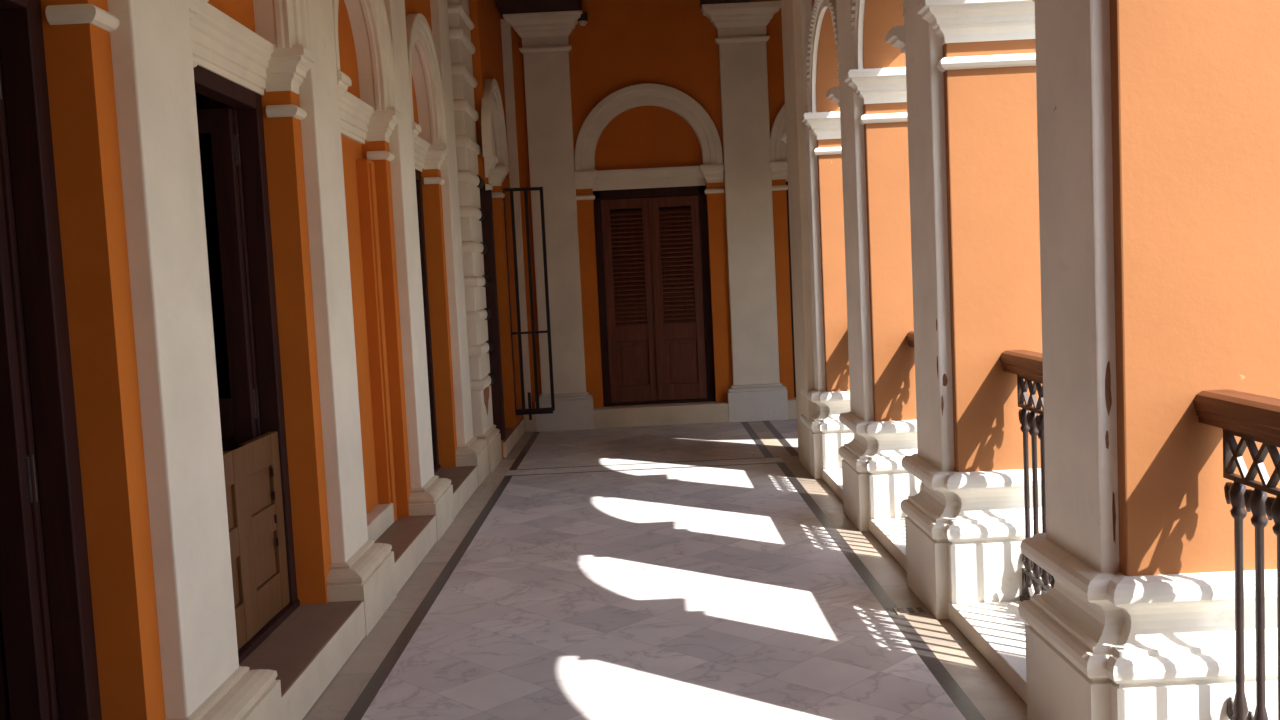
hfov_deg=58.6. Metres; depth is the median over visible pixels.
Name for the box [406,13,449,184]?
arch surround
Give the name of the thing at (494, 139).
arch surround
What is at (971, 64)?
pier
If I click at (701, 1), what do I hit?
ceiling beam
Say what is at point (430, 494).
pilaster
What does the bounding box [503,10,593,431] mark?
pilaster
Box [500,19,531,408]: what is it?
pilaster
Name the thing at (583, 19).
spotlight
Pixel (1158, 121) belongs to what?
pier
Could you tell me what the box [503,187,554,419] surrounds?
iron gate
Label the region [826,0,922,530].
pier
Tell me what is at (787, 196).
door
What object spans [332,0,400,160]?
arch surround
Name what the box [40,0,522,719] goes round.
wall
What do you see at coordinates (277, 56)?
arch surround
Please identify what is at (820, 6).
trim
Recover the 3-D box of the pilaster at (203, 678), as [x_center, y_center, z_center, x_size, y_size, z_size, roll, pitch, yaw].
[-1.387,-0.941,3.427,0.250,4.600,0.770,-3,4,0]
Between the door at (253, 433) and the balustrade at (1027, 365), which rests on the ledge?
the balustrade at (1027, 365)
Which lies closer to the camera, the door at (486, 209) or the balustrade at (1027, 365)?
the balustrade at (1027, 365)
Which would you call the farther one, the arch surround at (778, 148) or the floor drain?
the arch surround at (778, 148)
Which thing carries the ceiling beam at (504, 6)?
attached to the ceiling
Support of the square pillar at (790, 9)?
on the floor
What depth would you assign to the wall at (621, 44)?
11.64 m
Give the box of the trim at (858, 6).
[849,0,905,68]
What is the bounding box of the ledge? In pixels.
[822,468,1028,703]
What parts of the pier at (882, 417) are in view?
impost cornice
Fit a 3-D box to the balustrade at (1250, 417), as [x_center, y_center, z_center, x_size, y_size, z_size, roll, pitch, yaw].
[1.630,0.661,2.635,0.125,1.074,1.168,-3,4,0]
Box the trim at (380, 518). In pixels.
[367,503,393,540]
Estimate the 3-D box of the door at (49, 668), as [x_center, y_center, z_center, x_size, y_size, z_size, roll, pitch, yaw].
[-1.889,0.152,2.595,0.669,2.265,1.140,-3,4,0]
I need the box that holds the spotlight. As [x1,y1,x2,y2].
[578,12,587,25]
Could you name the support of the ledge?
on the floor
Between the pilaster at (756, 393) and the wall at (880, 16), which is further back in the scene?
the pilaster at (756, 393)
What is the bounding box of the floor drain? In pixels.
[893,606,926,614]
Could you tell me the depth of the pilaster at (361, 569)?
5.18 m
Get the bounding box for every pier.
[781,0,854,478]
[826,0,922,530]
[885,0,1050,618]
[1018,0,1279,719]
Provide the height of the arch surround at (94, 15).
1.120 m
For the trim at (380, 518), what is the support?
attached to the wall at (78, 57)
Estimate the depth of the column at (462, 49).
9.29 m
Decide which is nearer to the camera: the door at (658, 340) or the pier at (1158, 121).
the pier at (1158, 121)
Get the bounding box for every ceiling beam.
[494,0,581,18]
[700,0,747,9]
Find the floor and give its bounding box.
[303,419,1026,719]
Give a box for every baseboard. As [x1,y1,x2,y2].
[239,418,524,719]
[524,397,796,431]
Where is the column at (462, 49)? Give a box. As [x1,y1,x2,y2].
[447,0,501,472]
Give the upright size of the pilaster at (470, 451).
4.600 m
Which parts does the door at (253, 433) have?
half door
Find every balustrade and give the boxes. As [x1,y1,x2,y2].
[907,331,913,347]
[1000,350,1054,601]
[1194,389,1279,719]
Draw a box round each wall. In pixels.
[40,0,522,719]
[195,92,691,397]
[501,0,793,418]
[812,0,905,111]
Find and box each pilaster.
[107,0,282,719]
[299,0,396,636]
[384,0,454,541]
[430,0,488,486]
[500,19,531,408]
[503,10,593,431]
[701,1,787,421]
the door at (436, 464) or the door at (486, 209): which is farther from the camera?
the door at (486, 209)
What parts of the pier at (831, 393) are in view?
impost cornice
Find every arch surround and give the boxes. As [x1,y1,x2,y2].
[45,4,118,31]
[188,0,315,119]
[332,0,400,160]
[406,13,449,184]
[481,79,509,197]
[574,83,723,199]
[769,104,787,190]
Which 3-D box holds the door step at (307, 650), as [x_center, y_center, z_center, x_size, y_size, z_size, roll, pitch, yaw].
[-1.505,1.166,5.107,0.665,0.165,13.220,-3,4,0]
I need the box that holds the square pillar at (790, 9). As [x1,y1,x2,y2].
[781,0,817,472]
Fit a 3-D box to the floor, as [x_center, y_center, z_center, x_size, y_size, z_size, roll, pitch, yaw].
[0.764,1.134,5.175,5.000,0.001,13.350,-3,4,0]
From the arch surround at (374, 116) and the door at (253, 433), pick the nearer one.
the door at (253, 433)
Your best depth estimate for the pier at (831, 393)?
8.26 m
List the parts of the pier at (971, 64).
impost cornice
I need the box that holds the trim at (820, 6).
[806,0,839,112]
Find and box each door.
[0,0,101,719]
[193,65,299,663]
[415,169,440,473]
[477,175,505,439]
[593,185,714,406]
[786,181,795,396]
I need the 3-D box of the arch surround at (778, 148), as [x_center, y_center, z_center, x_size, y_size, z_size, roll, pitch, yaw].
[2.052,-2.336,11.685,1.510,1.132,0.316,-3,4,0]
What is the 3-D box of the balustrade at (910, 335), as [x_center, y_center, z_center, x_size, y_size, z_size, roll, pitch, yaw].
[1.623,0.409,6.025,0.125,1.074,1.168,-3,4,0]
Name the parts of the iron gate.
cross rail, kick plate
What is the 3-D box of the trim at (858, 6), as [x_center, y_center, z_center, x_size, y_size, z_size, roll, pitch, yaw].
[1.226,-1.943,5.850,0.070,0.705,1.370,-3,4,0]
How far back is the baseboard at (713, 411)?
11.70 m
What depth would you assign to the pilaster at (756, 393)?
11.60 m
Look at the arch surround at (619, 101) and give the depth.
11.57 m

